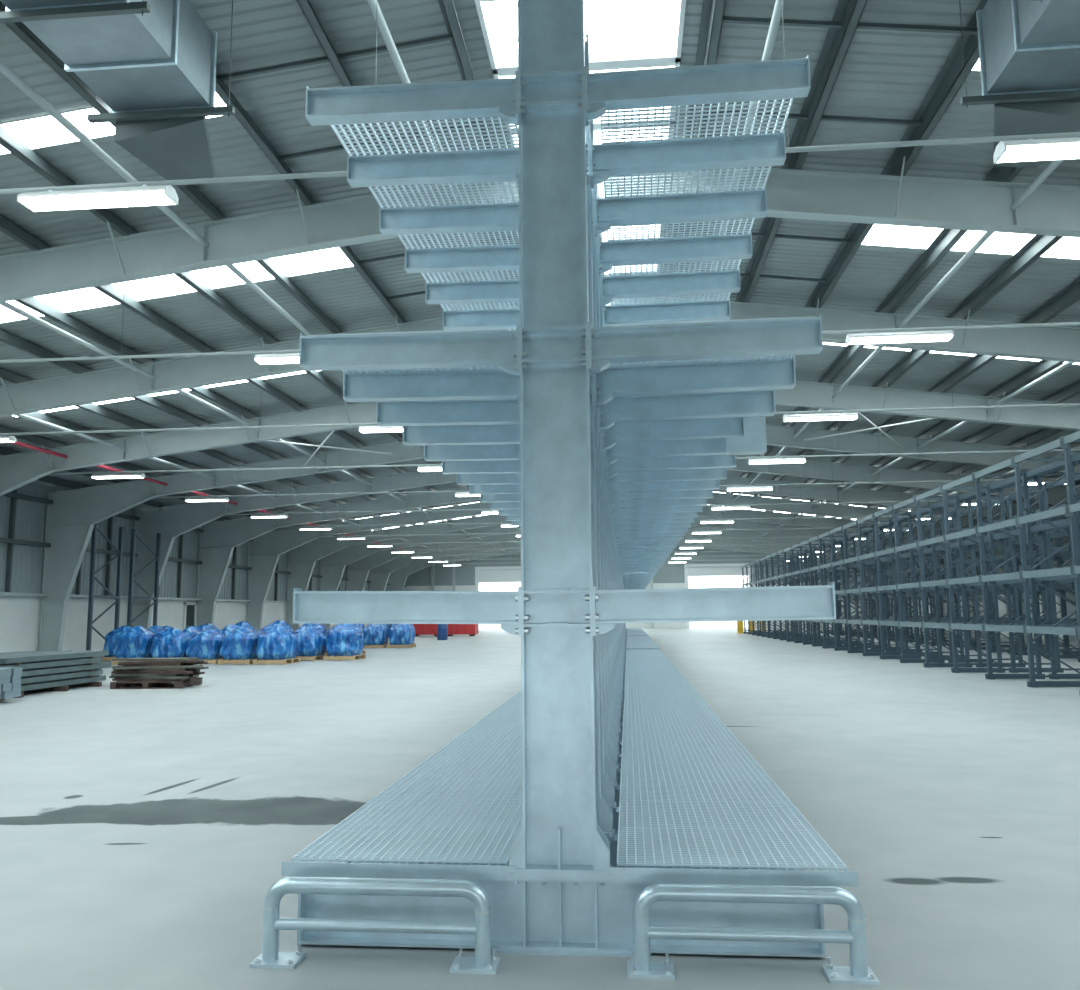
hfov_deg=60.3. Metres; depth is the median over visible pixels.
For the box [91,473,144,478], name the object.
ceiling light
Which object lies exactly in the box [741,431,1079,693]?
rack
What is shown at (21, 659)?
steel beam
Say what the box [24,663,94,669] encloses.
steel beam
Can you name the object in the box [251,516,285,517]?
diffuser
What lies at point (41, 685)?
steel beam
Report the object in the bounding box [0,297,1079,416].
frame
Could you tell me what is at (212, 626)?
load
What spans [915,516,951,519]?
ceiling light
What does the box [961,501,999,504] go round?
ceiling light
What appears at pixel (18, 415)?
tie
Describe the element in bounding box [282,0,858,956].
rack
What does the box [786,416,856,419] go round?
diffuser
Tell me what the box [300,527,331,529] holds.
ceiling light
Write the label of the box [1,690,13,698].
steel beam
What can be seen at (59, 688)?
bearer
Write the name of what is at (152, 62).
ventilation duct
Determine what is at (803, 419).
diffuser
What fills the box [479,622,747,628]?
ground
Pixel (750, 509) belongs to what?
window
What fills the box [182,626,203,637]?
load
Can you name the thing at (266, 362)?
diffuser
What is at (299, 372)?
window
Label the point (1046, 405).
conduit
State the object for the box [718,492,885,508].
window
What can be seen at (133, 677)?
plank
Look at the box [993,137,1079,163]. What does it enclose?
ceiling light
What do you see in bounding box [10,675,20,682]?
steel beam
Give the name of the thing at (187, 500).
diffuser
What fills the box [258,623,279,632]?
load
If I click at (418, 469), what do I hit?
diffuser
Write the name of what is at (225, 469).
conduit
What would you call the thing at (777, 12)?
tie
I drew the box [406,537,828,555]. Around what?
conduit
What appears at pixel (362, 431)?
diffuser
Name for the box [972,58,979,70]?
window
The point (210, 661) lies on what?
pallet
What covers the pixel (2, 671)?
steel beam
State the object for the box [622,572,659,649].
rack
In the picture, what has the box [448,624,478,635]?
red skip
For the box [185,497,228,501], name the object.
ceiling light
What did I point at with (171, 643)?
load
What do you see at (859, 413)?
brace
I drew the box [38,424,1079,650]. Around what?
frame
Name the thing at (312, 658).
pallet
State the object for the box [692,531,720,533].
ceiling light
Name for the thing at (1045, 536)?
rack
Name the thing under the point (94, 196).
diffuser
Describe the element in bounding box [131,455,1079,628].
frame
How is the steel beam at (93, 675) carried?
on the bearer
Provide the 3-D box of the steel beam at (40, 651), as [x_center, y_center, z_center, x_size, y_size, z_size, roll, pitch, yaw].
[-10.938,3.284,18.867,0.224,0.100,3.420,-1,-7,5]
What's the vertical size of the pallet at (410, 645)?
0.140 m
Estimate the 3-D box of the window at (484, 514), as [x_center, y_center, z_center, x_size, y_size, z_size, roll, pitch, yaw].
[-5.098,1.487,58.554,11.050,1.346,0.750,-1,-7,5]
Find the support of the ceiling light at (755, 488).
hanging from the conduit at (950, 440)
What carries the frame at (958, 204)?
on the floor
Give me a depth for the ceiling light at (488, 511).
38.99 m
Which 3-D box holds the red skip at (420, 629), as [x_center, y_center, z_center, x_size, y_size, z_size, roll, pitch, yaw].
[-7.483,8.643,61.372,2.180,1.350,1.520,-1,-7,5]
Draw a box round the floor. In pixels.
[0,627,1079,989]
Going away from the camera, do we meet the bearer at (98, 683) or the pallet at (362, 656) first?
the bearer at (98, 683)
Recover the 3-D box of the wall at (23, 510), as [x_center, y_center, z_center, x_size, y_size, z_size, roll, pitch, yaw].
[-17.043,3.705,40.880,0.520,6.160,92.500,-1,-7,5]
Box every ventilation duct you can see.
[0,0,234,186]
[959,0,1079,167]
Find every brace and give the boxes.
[267,431,391,466]
[804,412,936,448]
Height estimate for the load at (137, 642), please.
1.046 m
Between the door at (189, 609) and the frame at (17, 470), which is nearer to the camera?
the frame at (17, 470)
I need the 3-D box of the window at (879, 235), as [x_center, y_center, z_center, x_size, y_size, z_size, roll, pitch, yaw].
[11.088,-4.066,15.761,11.050,1.346,0.950,-1,-7,5]
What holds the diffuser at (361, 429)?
attached to the ceiling light at (363, 429)
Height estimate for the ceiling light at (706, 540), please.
0.152 m
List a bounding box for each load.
[103,625,131,656]
[113,625,156,657]
[148,625,167,633]
[151,628,191,657]
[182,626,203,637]
[186,629,225,658]
[197,624,214,630]
[204,623,219,631]
[219,624,239,635]
[220,627,259,659]
[235,621,257,632]
[256,625,298,659]
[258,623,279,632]
[273,620,293,631]
[292,625,326,655]
[299,623,326,637]
[326,627,363,655]
[327,624,356,632]
[350,624,363,646]
[363,624,387,644]
[366,624,388,642]
[388,624,412,637]
[389,624,414,644]
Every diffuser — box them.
[19,190,167,205]
[28,198,174,210]
[92,476,139,477]
[95,477,141,478]
[186,499,225,501]
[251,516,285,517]
[255,357,298,361]
[259,361,298,363]
[300,529,329,529]
[360,428,402,431]
[362,431,402,432]
[418,469,441,470]
[456,494,479,495]
[701,522,732,522]
[712,508,749,509]
[728,488,771,490]
[750,460,804,462]
[750,462,803,463]
[784,419,854,421]
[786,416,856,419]
[848,339,948,344]
[850,334,952,341]
[997,152,1079,162]
[1003,142,1079,155]
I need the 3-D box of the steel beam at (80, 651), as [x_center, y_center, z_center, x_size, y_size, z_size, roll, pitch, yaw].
[-9.966,3.240,18.579,0.224,0.100,3.420,-1,-7,5]
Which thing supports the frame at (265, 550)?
on the floor
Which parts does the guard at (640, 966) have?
plate, rail, plate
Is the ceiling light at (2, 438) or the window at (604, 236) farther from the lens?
the ceiling light at (2, 438)
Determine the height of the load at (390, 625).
1.095 m
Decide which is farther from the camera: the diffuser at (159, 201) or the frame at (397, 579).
the frame at (397, 579)
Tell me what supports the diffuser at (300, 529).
attached to the ceiling light at (301, 528)
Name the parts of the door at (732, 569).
frame, frame, frame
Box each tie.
[0,60,311,334]
[0,302,512,555]
[15,414,469,560]
[367,0,502,307]
[690,159,1064,546]
[705,0,785,296]
[734,362,1074,552]
[779,446,1079,556]
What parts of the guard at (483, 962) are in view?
plate, rail, plate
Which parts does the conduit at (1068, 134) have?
hanger rod, hanger rod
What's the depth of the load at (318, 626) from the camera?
34.32 m
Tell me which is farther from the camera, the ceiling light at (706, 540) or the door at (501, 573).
the door at (501, 573)
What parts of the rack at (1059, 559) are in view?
post, post, post, post, post, post, post, post, post, post, rail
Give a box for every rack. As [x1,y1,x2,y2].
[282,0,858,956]
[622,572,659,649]
[624,586,648,636]
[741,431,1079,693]
[762,461,1079,678]
[818,499,1079,662]
[840,513,1079,654]
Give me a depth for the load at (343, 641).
30.33 m
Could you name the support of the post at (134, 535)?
on the floor
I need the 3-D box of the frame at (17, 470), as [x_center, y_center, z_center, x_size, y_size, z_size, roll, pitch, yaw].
[1.963,0.513,25.564,40.680,8.332,1.358,-1,-7,5]
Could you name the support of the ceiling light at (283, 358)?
hanging from the conduit at (1064, 323)
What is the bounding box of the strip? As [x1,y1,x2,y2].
[0,663,20,664]
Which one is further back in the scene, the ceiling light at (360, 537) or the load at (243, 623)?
the ceiling light at (360, 537)
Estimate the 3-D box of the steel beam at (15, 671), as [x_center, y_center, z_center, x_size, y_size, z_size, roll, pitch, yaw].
[-10.556,3.156,16.617,2.620,0.125,0.224,-1,-7,5]
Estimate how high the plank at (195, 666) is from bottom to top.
0.045 m
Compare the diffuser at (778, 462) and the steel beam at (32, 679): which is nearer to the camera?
the steel beam at (32, 679)
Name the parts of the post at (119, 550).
post, cross rail, post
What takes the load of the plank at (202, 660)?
on the plank
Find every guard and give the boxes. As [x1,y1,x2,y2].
[250,877,499,974]
[627,883,879,984]
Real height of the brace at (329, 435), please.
0.464 m
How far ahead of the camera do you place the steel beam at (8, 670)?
16.32 m
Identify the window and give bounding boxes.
[0,92,225,154]
[0,247,352,322]
[12,370,321,416]
[372,514,489,530]
[475,0,685,72]
[492,39,679,128]
[507,107,674,146]
[602,225,664,236]
[602,232,660,272]
[604,265,656,276]
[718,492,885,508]
[750,509,856,519]
[823,342,1079,364]
[862,224,1079,258]
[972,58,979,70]
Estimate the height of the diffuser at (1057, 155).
0.035 m
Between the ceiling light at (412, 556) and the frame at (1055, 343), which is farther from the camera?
the ceiling light at (412, 556)
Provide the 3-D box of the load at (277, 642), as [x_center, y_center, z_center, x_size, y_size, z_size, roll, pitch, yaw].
[-8.106,4.527,28.715,1.053,1.042,1.227,-1,-7,7]
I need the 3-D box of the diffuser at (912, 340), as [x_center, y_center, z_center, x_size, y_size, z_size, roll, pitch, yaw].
[5.588,-2.407,14.521,1.520,0.035,0.110,-1,-7,5]
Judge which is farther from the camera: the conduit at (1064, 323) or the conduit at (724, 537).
the conduit at (724, 537)
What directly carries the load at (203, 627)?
on the pallet
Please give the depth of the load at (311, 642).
30.36 m
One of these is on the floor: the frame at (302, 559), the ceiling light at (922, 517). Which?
the frame at (302, 559)
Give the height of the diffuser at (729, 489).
0.035 m
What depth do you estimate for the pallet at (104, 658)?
30.88 m
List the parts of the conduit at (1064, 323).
hanger rod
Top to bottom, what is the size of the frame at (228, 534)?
8.332 m
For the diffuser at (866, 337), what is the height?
0.035 m
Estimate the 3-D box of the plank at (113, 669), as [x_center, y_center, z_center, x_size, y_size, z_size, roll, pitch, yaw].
[-8.146,3.645,19.384,1.507,0.045,0.200,-2,-7,9]
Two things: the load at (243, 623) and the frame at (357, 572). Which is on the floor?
the frame at (357, 572)
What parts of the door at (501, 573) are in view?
frame, frame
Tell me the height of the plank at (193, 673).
0.045 m
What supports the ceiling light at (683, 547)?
hanging from the conduit
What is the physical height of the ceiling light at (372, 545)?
0.152 m
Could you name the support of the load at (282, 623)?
on the pallet
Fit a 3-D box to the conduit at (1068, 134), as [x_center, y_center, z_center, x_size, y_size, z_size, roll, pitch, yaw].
[0.350,-4.478,9.135,40.700,2.586,0.052,-1,-7,5]
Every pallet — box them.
[102,657,115,660]
[110,677,201,688]
[199,659,219,663]
[218,658,257,663]
[253,658,299,663]
[295,655,327,660]
[324,654,365,659]
[363,644,388,647]
[387,644,415,647]
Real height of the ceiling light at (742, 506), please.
0.152 m
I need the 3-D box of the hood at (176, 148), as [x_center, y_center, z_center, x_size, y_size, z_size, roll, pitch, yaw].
[-3.748,-3.631,9.932,0.920,0.320,1.280,-1,-7,5]
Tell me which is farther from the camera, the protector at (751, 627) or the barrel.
the protector at (751, 627)
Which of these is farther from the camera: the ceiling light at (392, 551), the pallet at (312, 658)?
the ceiling light at (392, 551)
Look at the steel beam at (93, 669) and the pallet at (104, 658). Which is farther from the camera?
the pallet at (104, 658)
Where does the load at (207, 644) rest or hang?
on the pallet at (210, 661)
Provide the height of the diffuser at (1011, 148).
0.035 m
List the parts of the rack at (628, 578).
arm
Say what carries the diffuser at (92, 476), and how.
attached to the ceiling light at (119, 475)
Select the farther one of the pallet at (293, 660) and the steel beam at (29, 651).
the pallet at (293, 660)
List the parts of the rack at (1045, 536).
post, post, post, post, post, post, post, post, post, post, post, post, post, post, rail, post, rail, post, post, rail, post, post, rail, post, rail, post, post, rail, post, post, rail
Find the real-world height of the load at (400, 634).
0.947 m
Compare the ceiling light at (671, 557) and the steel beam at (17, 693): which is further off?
the ceiling light at (671, 557)
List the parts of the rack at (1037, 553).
post, post, post, post, post, post, post, post, rail, post, post, post, rail, post, post, rail, post, rail, post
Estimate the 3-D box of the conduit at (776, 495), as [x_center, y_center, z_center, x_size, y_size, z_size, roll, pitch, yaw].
[3.715,-0.004,44.697,40.700,2.586,0.052,-1,-7,5]
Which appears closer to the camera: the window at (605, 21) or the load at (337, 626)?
the window at (605, 21)
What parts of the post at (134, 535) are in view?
post, cross rail, post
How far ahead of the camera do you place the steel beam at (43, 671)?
18.76 m
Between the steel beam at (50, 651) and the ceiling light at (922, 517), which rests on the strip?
the steel beam at (50, 651)
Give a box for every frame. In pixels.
[0,156,1079,301]
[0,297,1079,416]
[0,381,1079,495]
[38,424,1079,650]
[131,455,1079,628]
[196,476,1077,641]
[246,492,1025,637]
[286,506,980,634]
[319,516,945,632]
[346,525,913,630]
[368,533,891,629]
[388,540,869,627]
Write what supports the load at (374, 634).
on the pallet at (385, 645)
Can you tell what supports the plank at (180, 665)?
on the plank
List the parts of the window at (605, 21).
pane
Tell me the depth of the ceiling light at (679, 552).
67.70 m
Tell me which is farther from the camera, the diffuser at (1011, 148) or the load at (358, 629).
the load at (358, 629)
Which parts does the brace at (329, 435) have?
rod, rod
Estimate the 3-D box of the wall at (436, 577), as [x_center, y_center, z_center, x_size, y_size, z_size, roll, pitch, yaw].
[7.571,7.886,84.844,40.700,8.500,0.500,-1,-7,5]
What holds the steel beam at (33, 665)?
on the strip
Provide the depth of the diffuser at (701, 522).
43.97 m
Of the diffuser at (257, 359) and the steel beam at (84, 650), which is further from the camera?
the steel beam at (84, 650)
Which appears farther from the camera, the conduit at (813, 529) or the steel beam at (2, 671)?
the conduit at (813, 529)
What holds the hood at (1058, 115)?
attached to the ventilation duct at (1029, 50)
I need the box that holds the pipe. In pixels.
[7,441,404,549]
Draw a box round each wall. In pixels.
[0,483,405,652]
[404,545,853,627]
[851,526,1079,640]
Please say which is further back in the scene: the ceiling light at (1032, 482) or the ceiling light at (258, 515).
the ceiling light at (258, 515)
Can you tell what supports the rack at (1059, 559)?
on the floor
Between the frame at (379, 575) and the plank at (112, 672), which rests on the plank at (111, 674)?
the plank at (112, 672)
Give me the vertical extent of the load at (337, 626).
1.074 m
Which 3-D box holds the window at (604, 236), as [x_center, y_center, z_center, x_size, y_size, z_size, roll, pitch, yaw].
[1.212,-4.776,18.556,2.400,0.284,1.600,-1,-7,5]
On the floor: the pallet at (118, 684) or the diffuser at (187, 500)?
the pallet at (118, 684)
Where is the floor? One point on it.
(145, 834)
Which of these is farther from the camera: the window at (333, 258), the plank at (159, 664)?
the plank at (159, 664)
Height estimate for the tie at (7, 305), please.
0.096 m
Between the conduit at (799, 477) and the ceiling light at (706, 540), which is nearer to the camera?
the conduit at (799, 477)
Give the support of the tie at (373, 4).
attached to the frame at (958, 204)
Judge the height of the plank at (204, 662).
0.045 m
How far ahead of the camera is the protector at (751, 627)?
62.41 m
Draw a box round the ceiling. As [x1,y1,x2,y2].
[0,0,1079,537]
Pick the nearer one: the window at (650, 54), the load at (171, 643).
the window at (650, 54)
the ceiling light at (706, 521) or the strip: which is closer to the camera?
the strip
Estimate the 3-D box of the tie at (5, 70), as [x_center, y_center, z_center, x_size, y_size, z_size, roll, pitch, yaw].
[-2.453,-0.207,44.294,0.091,0.096,83.960,-1,-7,5]
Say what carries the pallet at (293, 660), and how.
on the floor
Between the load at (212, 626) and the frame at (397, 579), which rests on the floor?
the frame at (397, 579)
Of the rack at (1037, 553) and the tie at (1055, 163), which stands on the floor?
the rack at (1037, 553)
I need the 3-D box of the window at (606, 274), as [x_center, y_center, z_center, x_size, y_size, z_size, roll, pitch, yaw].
[1.352,-4.589,20.038,2.400,0.284,1.600,-1,-7,5]
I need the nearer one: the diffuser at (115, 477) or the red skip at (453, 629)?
the diffuser at (115, 477)
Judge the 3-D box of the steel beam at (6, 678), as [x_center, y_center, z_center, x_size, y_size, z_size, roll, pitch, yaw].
[-10.630,3.253,16.369,2.620,0.125,0.224,-1,-7,5]
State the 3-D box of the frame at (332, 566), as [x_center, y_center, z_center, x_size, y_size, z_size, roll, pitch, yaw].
[5.328,4.987,61.126,40.680,8.332,1.358,-1,-7,5]
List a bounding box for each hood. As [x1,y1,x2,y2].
[115,116,214,186]
[993,99,1079,167]
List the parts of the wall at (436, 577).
wall post, wall post, wall post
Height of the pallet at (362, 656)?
0.140 m
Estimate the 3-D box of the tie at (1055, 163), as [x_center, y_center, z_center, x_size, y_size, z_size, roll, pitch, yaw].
[9.693,-0.449,43.175,0.091,0.096,83.960,-1,-7,5]
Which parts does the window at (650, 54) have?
pane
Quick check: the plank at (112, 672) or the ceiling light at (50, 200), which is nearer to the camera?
the ceiling light at (50, 200)
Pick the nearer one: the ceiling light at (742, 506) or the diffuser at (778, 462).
the diffuser at (778, 462)
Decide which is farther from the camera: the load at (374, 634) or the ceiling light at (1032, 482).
the load at (374, 634)
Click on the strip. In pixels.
(10, 663)
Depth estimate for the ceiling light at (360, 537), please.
51.72 m
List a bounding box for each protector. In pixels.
[737,621,743,632]
[749,621,754,629]
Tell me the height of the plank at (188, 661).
0.049 m
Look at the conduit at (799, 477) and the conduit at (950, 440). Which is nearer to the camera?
the conduit at (950, 440)
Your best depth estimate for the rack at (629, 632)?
48.41 m
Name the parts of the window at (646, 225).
pane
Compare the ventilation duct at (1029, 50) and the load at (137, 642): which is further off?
the load at (137, 642)
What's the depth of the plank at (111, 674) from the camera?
19.28 m
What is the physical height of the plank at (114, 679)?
0.045 m
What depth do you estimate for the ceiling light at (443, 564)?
81.34 m
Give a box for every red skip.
[413,624,436,636]
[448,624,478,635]
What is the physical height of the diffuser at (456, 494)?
0.035 m
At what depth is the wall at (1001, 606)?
50.13 m
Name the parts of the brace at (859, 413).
rod, rod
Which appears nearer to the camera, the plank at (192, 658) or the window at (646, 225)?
the window at (646, 225)
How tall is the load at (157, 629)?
1.035 m
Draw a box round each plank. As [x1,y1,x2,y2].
[109,676,188,678]
[111,671,193,673]
[111,674,180,675]
[112,657,198,660]
[112,665,194,668]
[112,678,185,680]
[113,669,184,670]
[114,665,202,668]
[118,661,207,665]
[119,659,203,663]
[122,660,196,663]
[124,663,181,666]
[128,658,190,660]
[188,672,204,674]
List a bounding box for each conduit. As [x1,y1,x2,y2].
[0,0,1079,193]
[0,234,1079,362]
[0,352,1079,434]
[48,420,1079,474]
[155,440,1058,497]
[227,477,1037,514]
[279,495,976,527]
[324,525,927,536]
[354,529,887,544]
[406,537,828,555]
[449,559,776,563]
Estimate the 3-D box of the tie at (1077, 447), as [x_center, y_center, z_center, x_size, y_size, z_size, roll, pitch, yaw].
[17.666,0.344,42.321,0.091,0.096,83.960,-1,-7,5]
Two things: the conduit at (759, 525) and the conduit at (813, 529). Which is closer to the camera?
the conduit at (759, 525)
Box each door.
[182,602,196,630]
[475,566,520,590]
[684,563,752,627]
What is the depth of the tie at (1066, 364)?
26.58 m
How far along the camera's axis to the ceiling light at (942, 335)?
14.38 m
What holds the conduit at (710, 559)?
hanging from the ceiling
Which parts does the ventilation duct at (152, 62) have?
hanger rod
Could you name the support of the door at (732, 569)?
in the wall at (436, 577)
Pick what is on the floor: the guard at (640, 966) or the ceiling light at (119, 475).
the guard at (640, 966)
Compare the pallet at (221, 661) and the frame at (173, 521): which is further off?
the frame at (173, 521)
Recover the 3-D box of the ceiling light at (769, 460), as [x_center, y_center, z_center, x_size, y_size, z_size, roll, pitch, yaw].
[6.703,-0.977,26.315,1.560,0.152,0.260,-1,-7,5]
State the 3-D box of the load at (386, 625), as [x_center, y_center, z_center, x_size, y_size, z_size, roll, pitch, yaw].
[-7.536,6.360,43.142,1.056,1.021,1.211,-1,-7,2]
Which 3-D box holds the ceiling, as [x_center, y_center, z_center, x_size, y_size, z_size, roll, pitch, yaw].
[3.222,-0.908,39.543,40.900,2.603,92.500,-1,-7,5]
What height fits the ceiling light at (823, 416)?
0.152 m
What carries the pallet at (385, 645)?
on the floor
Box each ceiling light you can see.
[0,435,16,442]
[17,185,178,211]
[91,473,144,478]
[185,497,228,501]
[251,514,287,517]
[254,353,298,364]
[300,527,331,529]
[337,536,365,539]
[359,425,402,432]
[367,544,392,546]
[391,551,414,552]
[412,556,432,557]
[417,466,441,471]
[443,564,460,565]
[455,492,479,496]
[482,510,497,513]
[501,524,517,526]
[668,561,686,562]
[671,557,690,558]
[675,552,696,553]
[679,546,702,548]
[685,539,710,541]
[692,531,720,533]
[700,520,733,523]
[711,505,749,509]
[726,486,772,490]
[748,457,805,463]
[783,412,857,421]
[846,330,953,344]
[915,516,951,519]
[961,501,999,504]
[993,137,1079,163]
[1028,480,1055,484]
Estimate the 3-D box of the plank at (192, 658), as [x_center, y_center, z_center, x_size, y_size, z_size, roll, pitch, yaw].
[-8.221,3.507,19.880,1.766,0.045,0.200,0,-7,-2]
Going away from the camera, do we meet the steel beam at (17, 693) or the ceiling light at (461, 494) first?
the steel beam at (17, 693)
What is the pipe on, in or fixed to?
hanging from the ceiling
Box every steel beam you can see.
[0,650,92,656]
[0,651,39,653]
[0,651,49,654]
[0,651,60,655]
[0,651,88,657]
[0,651,108,663]
[0,657,102,669]
[0,668,11,675]
[0,669,5,676]
[1,683,11,690]
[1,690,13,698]
[3,651,69,655]
[4,676,10,683]
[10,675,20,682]
[12,667,22,674]
[12,682,20,689]
[13,689,20,696]
[21,659,68,663]
[21,663,110,676]
[21,669,101,677]
[21,670,102,683]
[21,675,99,684]
[21,676,105,690]
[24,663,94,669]
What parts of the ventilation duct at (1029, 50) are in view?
hanger rod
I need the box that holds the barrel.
[437,624,447,639]
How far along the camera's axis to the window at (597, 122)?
13.41 m
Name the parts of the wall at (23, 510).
wall post, wall post, wall post, wall post, wall post, wall post, wall post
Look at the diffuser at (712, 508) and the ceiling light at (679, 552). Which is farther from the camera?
the ceiling light at (679, 552)
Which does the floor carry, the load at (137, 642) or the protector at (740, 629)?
the protector at (740, 629)
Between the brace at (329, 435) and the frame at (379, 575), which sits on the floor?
the frame at (379, 575)
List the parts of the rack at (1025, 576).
post, post, post, post, post, post, post, post, post, post, post, post, rail, post, post, post, post, post, rail, post, post, rail, post, post, rail, post, post, rail, post, post, rail, post, post, rail, post, post, rail, post, rail, post, post, rail, post, post, rail, post, post, rail, post, post, rail, post, post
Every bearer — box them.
[27,686,68,690]
[65,681,101,686]
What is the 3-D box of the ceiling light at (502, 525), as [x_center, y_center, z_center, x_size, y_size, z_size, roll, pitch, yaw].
[-1.102,1.449,44.970,1.560,0.152,0.260,-1,-7,5]
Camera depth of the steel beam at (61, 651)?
19.18 m
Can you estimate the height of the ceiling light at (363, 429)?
0.152 m
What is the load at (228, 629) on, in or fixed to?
on the pallet
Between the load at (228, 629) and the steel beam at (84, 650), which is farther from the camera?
the load at (228, 629)
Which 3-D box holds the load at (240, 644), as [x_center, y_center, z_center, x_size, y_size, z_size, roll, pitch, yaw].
[-9.251,4.595,28.951,1.053,0.986,1.227,-1,-7,7]
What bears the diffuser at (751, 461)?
attached to the ceiling light at (769, 460)
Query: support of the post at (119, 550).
on the floor
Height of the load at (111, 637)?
1.035 m
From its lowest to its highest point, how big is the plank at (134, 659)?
0.049 m
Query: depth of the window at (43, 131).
12.12 m
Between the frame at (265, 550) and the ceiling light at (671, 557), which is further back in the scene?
the ceiling light at (671, 557)
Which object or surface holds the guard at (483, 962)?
on the floor
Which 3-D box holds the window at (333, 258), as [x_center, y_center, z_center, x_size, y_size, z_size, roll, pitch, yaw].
[-8.973,-3.664,17.608,11.050,1.346,0.950,-1,-7,5]
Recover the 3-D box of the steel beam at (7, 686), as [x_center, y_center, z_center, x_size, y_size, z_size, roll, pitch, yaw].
[-10.597,3.378,16.350,2.620,0.125,0.224,-1,-7,5]
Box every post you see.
[86,524,123,649]
[127,529,160,626]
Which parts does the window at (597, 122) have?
pane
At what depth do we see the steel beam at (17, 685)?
16.45 m
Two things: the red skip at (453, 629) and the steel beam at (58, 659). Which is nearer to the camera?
the steel beam at (58, 659)
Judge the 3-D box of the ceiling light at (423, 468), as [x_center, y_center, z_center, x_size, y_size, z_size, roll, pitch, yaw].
[-2.785,-0.788,27.189,1.560,0.152,0.260,-1,-7,5]
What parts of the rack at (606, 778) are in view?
arm, arm, arm, arm, arm, arm, arm, arm, arm, arm, arm, arm, arm, arm, arm, arm, arm, plate, arm, plate, plate, arm, arm, foot plate, plate, plate, plate, plate, plate, plate, plate, plate, foot plate, plate, plate, plate, foot plate, plate, plate, foot plate, plate, foot plate, plate, foot plate, plate, foot plate, plate, foot plate, plate, foot plate, plate, foot plate, foot plate, foot plate, arm, arm, arm, arm, arm, arm, arm, arm, arm, arm, arm, arm, arm, arm, arm, arm, arm, arm, arm, arm, arm, arm, arm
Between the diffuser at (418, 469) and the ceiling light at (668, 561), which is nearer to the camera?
the diffuser at (418, 469)

